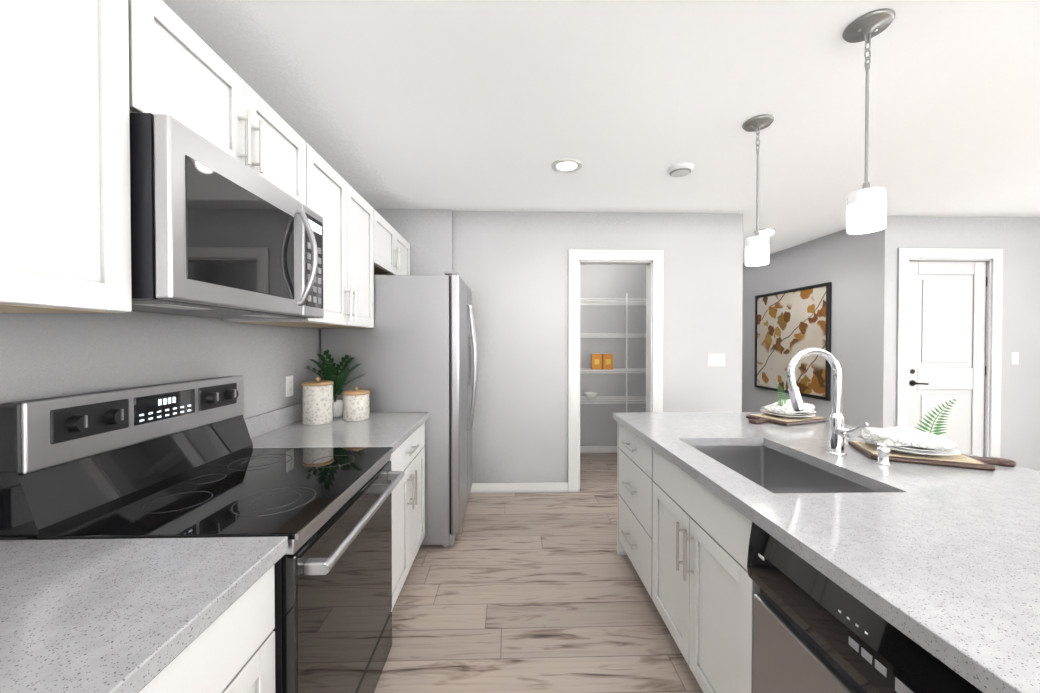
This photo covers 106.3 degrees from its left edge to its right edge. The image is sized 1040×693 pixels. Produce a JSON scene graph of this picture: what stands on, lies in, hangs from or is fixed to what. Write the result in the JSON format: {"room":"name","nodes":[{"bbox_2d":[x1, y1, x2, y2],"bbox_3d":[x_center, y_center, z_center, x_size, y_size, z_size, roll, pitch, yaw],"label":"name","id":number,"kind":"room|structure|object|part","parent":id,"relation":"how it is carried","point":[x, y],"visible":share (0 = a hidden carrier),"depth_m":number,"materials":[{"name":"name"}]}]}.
{"room":"kitchen","nodes":[
{"label":"kitchen","id":0,"kind":"room"},
{"bbox_2d":[0,311,320,539],"bbox_3d":[-1.308,0.096,-0.099,0.120,2.560,7.470,0,1,-2],"label":"wall","id":1,"kind":"structure","parent":0,"point":[45,355],"depth_m":1.34,"materials":[{"name":"paint"}]},
{"bbox_2d":[0,0,131,312],"bbox_3d":[-1.077,-0.475,0.480,0.367,0.802,0.849,0,1,-2],"label":"upper cabinet","id":2,"kind":"object","parent":1,"relation":"attached to","point":[65,223],"visible":1,"depth_m":0.76,"materials":[{"name":"white wood"}]},
{"bbox_2d":[128,0,305,205],"bbox_3d":[-1.081,-0.724,1.298,0.405,0.322,0.786,0,1,-2],"label":"upper cabinet","id":3,"kind":"object","parent":1,"relation":"attached to","point":[181,71],"visible":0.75,"depth_m":1.14,"materials":[{"name":"white wood"}]},
{"bbox_2d":[130,113,323,318],"bbox_3d":[-1.025,-0.335,1.304,0.514,0.442,0.768,0,1,-2],"label":"microwave","id":4,"kind":"object","parent":3,"relation":"attached to","point":[216,232],"visible":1,"depth_m":1.06,"materials":[{"name":"grey metal"}]},
{"bbox_2d":[286,375,292,396],"bbox_3d":[-1.307,0.225,2.214,0.008,0.116,0.070,0,1,-2],"label":"outlet","id":5,"kind":"object","parent":1,"relation":"attached to","point":[289,385],"visible":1,"depth_m":2.20,"materials":[{"name":"white plastic"}]},
{"bbox_2d":[222,143,373,327],"bbox_3d":[-1.103,-0.503,2.115,0.405,0.782,0.837,0,1,-2],"label":"upper cabinet","id":6,"kind":"object","parent":1,"relation":"attached to","point":[339,204],"visible":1,"depth_m":2.06,"materials":[{"name":"white wood"}]},
{"bbox_2d":[373,209,409,274],"bbox_3d":[-1.127,-0.728,2.998,0.405,0.354,0.929,0,1,-2],"label":"upper cabinet","id":7,"kind":"object","parent":1,"relation":"attached to","point":[391,250],"visible":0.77,"depth_m":2.89,"materials":[{"name":"white wood"}]},
{"bbox_2d":[374,453,702,692],"bbox_3d":[2.167,1.387,1.625,7.200,0.060,11.000,0,1,-2],"label":"floor","id":8,"kind":"structure","parent":0,"point":[526,593],"depth_m":2.00,"materials":[{"name":"brown wood"}]},
{"bbox_2d":[0,375,404,692],"bbox_3d":[-0.867,0.744,1.321,0.760,1.232,0.776,0,1,-2],"label":"range","id":9,"kind":"object","parent":8,"relation":"on","point":[184,459],"visible":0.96,"depth_m":1.13,"materials":[{"name":"black glass"}]},
{"bbox_2d":[144,568,274,692],"bbox_3d":[-0.913,0.932,0.499,0.695,0.874,0.842,0,1,-2],"label":"base cabinet","id":10,"kind":"object","parent":8,"relation":"on","point":[237,655],"depth_m":0.79,"materials":[{"name":"white wood"}]},
{"bbox_2d":[0,536,287,692],"bbox_3d":[-0.887,0.480,0.025,0.722,0.038,1.788,0,1,-2],"label":"countertop","id":11,"kind":"structure","parent":10,"relation":"on","point":[77,615],"depth_m":0.70,"materials":[{"name":"white stone"}]},
{"bbox_2d":[244,402,428,611],"bbox_3d":[-0.939,0.844,2.136,0.733,1.014,0.835,0,1,-2],"label":"base cabinet","id":12,"kind":"object","parent":8,"relation":"on","point":[403,434],"visible":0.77,"depth_m":2.06,"materials":[{"name":"white wood"}]},
{"bbox_2d":[302,377,333,424],"bbox_3d":[-1.157,0.306,2.233,0.162,0.258,0.162,0,1,-2],"label":"canister","id":13,"kind":"object","parent":12,"relation":"on","point":[317,401],"visible":1,"depth_m":2.17,"materials":[{"name":"white ceramic"}]},
{"bbox_2d":[306,350,364,416],"bbox_3d":[-1.133,0.226,2.382,0.326,0.415,0.343,0,1,-2],"label":"potted plant","id":14,"kind":"object","parent":12,"relation":"on","point":[333,374],"visible":0.81,"depth_m":2.38,"materials":[{"name":"green plant"}]},
{"bbox_2d":[342,387,369,420],"bbox_3d":[-0.979,0.337,2.333,0.152,0.194,0.152,0,1,-2],"label":"canister","id":15,"kind":"object","parent":12,"relation":"on","point":[356,404],"visible":1,"depth_m":2.27,"materials":[{"name":"white ceramic"}]},
{"bbox_2d":[321,272,476,546],"bbox_3d":[-0.825,0.421,3.004,0.974,1.840,0.880,0,1,-2],"label":"refrigerator","id":16,"kind":"object","parent":8,"relation":"on","point":[411,351],"visible":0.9,"depth_m":2.57,"materials":[{"name":"silver metal"}]},
{"bbox_2d":[615,420,996,692],"bbox_3d":[1.173,0.928,0.853,1.068,0.874,3.380,0,1,-2],"label":"kitchen island","id":17,"kind":"object","parent":8,"relation":"on","point":[688,546],"depth_m":1.47,"materials":[{"name":"white wood"}]},
{"bbox_2d":[613,412,1039,692],"bbox_3d":[1.259,0.470,0.852,1.215,0.038,3.424,0,1,-2],"label":"island countertop","id":18,"kind":"structure","parent":17,"relation":"on","point":[951,555],"depth_m":0.96,"materials":[{"name":"white stone"}]},
{"bbox_2d":[692,446,875,493],"bbox_3d":[0.973,0.594,1.534,0.464,0.224,0.724,0,1,-2],"label":"sink","id":19,"kind":"object","parent":18,"relation":"in","point":[772,470],"visible":0.06,"depth_m":1.78,"materials":[{"name":"silver metal"}]},
{"bbox_2d":[746,382,826,425],"bbox_3d":[1.539,0.316,2.306,0.475,0.236,0.350,0,1,-2],"label":"place setting","id":20,"kind":"object","parent":18,"relation":"on","point":[781,412],"visible":0.96,"depth_m":2.24,"materials":[{"name":"brown wood"}]},
{"bbox_2d":[786,348,868,455],"bbox_3d":[1.216,0.224,1.554,0.243,0.437,0.161,0,1,-2],"label":"faucet","id":21,"kind":"object","parent":18,"relation":"on","point":[838,432],"visible":1,"depth_m":1.59,"materials":[{"name":"silver metal"}]},
{"bbox_2d":[875,442,890,465],"bbox_3d":[1.367,0.403,1.472,0.052,0.082,0.042,0,1,-2],"label":"soap dispenser","id":22,"kind":"object","parent":18,"relation":"on","point":[883,454],"visible":1,"depth_m":1.46,"materials":[{"name":"silver metal"}]},
{"bbox_2d":[848,399,1015,470],"bbox_3d":[1.609,0.325,1.568,0.471,0.236,0.369,0,1,-2],"label":"place setting","id":23,"kind":"object","parent":18,"relation":"on","point":[904,444],"visible":0.96,"depth_m":1.51,"materials":[{"name":"brown wood"}]},
{"bbox_2d":[747,522,982,692],"bbox_3d":[0.953,0.930,0.827,0.597,0.861,0.592,0,1,-2],"label":"dishwasher","id":24,"kind":"object","parent":17,"relation":"in","point":[815,630],"visible":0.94,"depth_m":0.86,"materials":[{"name":"grey metal"}]},
{"bbox_2d":[375,209,742,482],"bbox_3d":[0.353,0.054,3.602,3.403,2.560,0.160,0,1,-2],"label":"wall","id":25,"kind":"structure","parent":0,"point":[510,268],"depth_m":3.56,"materials":[{"name":"paint"}]},
{"bbox_2d":[568,249,663,492],"bbox_3d":[0.874,0.226,3.631,0.871,2.215,0.142,0,1,-2],"label":"door frame","id":26,"kind":"structure","parent":25,"relation":"attached to","point":[652,260],"depth_m":3.56,"materials":[{"name":"white wood"}]},
{"bbox_2d":[708,354,724,365],"bbox_3d":[1.812,0.124,3.597,0.162,0.116,0.008,0,1,-2],"label":"light switch","id":27,"kind":"object","parent":25,"relation":"attached to","point":[716,359],"visible":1,"depth_m":3.60,"materials":[{"name":"white plastic"}]},
{"bbox_2d":[162,0,1039,262],"bbox_3d":[2.167,-1.233,1.595,7.200,0.060,11.000,0,1,-2],"label":"ceiling","id":28,"kind":"structure","parent":0,"point":[478,105],"depth_m":1.91,"materials":[{"name":"paint"}]},
{"bbox_2d":[551,158,582,172],"bbox_3d":[0.314,-1.209,2.616,0.210,0.010,0.210,0,1,-2],"label":"recessed light","id":29,"kind":"object","parent":28,"relation":"in","point":[567,165],"visible":1,"depth_m":2.61,"materials":[{"name":"white plastic"}]},
{"bbox_2d":[667,162,693,176],"bbox_3d":[1.092,-1.197,2.657,0.170,0.036,0.170,0,1,-2],"label":"smoke detector","id":30,"kind":"object","parent":28,"relation":"attached to","point":[680,169],"visible":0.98,"depth_m":2.62,"materials":[{"name":"white plastic"}]},
{"bbox_2d":[742,115,773,265],"bbox_3d":[1.282,-0.826,2.106,0.148,0.764,0.148,0,1,-2],"label":"pendant light","id":31,"kind":"object","parent":28,"relation":"hanging from","point":[757,249],"visible":0.98,"depth_m":2.08,"materials":[{"name":"white glass"}]},
{"bbox_2d":[753,228,775,236],"bbox_3d":[2.607,-1.202,4.159,0.204,0.060,0.204,0,1,-2],"label":"light","id":32,"kind":"object","parent":28,"relation":"attached to","point":[768,232],"visible":0.81,"depth_m":4.09,"materials":[{"name":"white"}]},
{"bbox_2d":[842,9,894,233],"bbox_3d":[1.300,-0.819,1.462,0.148,0.764,0.148,0,1,-2],"label":"pendant light","id":33,"kind":"object","parent":28,"relation":"hanging from","point":[866,207],"visible":1,"depth_m":1.44,"materials":[{"name":"white glass"}]},
{"bbox_2d":[580,265,645,445],"bbox_3d":[1.064,0.039,4.874,1.673,2.560,0.115,0,1,-2],"label":"wall","id":34,"kind":"structure","parent":0,"point":[598,425],"depth_m":4.80,"materials":[{"name":"paint"}]},
{"bbox_2d":[580,446,616,452],"bbox_3d":[1.115,1.275,4.825,1.573,0.090,0.014,0,1,-2],"label":"baseboard","id":35,"kind":"structure","parent":34,"relation":"attached to","point":[583,449],"depth_m":4.81,"materials":[{"name":"white wood"}]},
{"bbox_2d":[580,293,645,412],"bbox_3d":[1.126,0.357,4.628,1.577,1.930,0.386,0,1,-2],"label":"shelf","id":36,"kind":"object","parent":34,"relation":"attached to","point":[626,398],"depth_m":4.63,"materials":[{"name":"white metal"}]},
{"bbox_2d":[584,392,597,398],"bbox_3d":[0.835,0.580,4.591,0.156,0.068,0.156,0,1,-2],"label":"bowl","id":37,"kind":"object","parent":36,"relation":"on","point":[590,395],"visible":1,"depth_m":4.55,"materials":[{"name":"white ceramic"}]},
{"bbox_2d":[591,354,601,369],"bbox_3d":[0.894,0.178,4.558,0.115,0.180,0.062,0,1,-2],"label":"cereal box","id":38,"kind":"object","parent":36,"relation":"on","point":[596,361],"visible":1,"depth_m":4.53,"materials":[{"name":"orange cardboard"}]},
{"bbox_2d":[602,354,612,369],"bbox_3d":[1.024,0.178,4.561,0.115,0.180,0.062,0,1,-2],"label":"cereal box","id":39,"kind":"object","parent":36,"relation":"on","point":[607,361],"visible":1,"depth_m":4.53,"materials":[{"name":"orange cardboard"}]},
{"bbox_3d":[1.126,0.290,4.640,1.577,0.045,0.359,0,1,-2],"label":"pantry shelf","id":40,"kind":"part","parent":36,"relation":"part of","materials":[{"name":"white wood"}]},
{"bbox_3d":[1.126,-0.128,4.636,1.577,0.045,0.359,0,1,-2],"label":"pantry shelf","id":41,"kind":"part","parent":36,"relation":"part of","materials":[{"name":"white wood"}]},
{"bbox_3d":[1.126,-0.527,4.631,1.577,0.045,0.359,0,1,-2],"label":"pantry shelf","id":42,"kind":"part","parent":36,"relation":"part of","materials":[{"name":"white wood"}]},
{"bbox_2d":[742,229,872,426],"bbox_3d":[3.441,0.033,5.396,0.120,2.560,3.200,0,1,-2],"label":"wall","id":43,"kind":"structure","parent":0,"point":[842,261],"depth_m":4.21,"materials":[{"name":"paint"}]},
{"bbox_2d":[754,282,831,400],"bbox_3d":[3.376,-0.061,4.913,0.035,1.300,1.280,0,1,-2],"label":"wall art","id":44,"kind":"object","parent":43,"relation":"attached to","point":[790,324],"visible":1,"depth_m":4.78,"materials":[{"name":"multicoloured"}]},
{"bbox_2d":[871,216,1039,470],"bbox_3d":[4.492,0.052,3.764,2.133,2.560,0.120,0,1,-2],"label":"wall","id":45,"kind":"structure","parent":0,"point":[1016,240],"depth_m":3.70,"materials":[{"name":"paint"}]},
{"bbox_2d":[896,248,1002,457],"bbox_3d":[4.054,0.205,3.738,1.005,2.255,0.160,0,1,-2],"label":"door","id":46,"kind":"structure","parent":45,"relation":"attached to","point":[949,322],"depth_m":3.71,"materials":[{"name":"white wood"}]},
{"bbox_2d":[1011,352,1018,363],"bbox_3d":[4.706,0.113,3.706,0.070,0.116,0.008,0,1,-2],"label":"light switch","id":47,"kind":"object","parent":45,"relation":"attached to","point":[1014,357],"visible":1,"depth_m":3.70,"materials":[{"name":"white plastic"}]}
]}

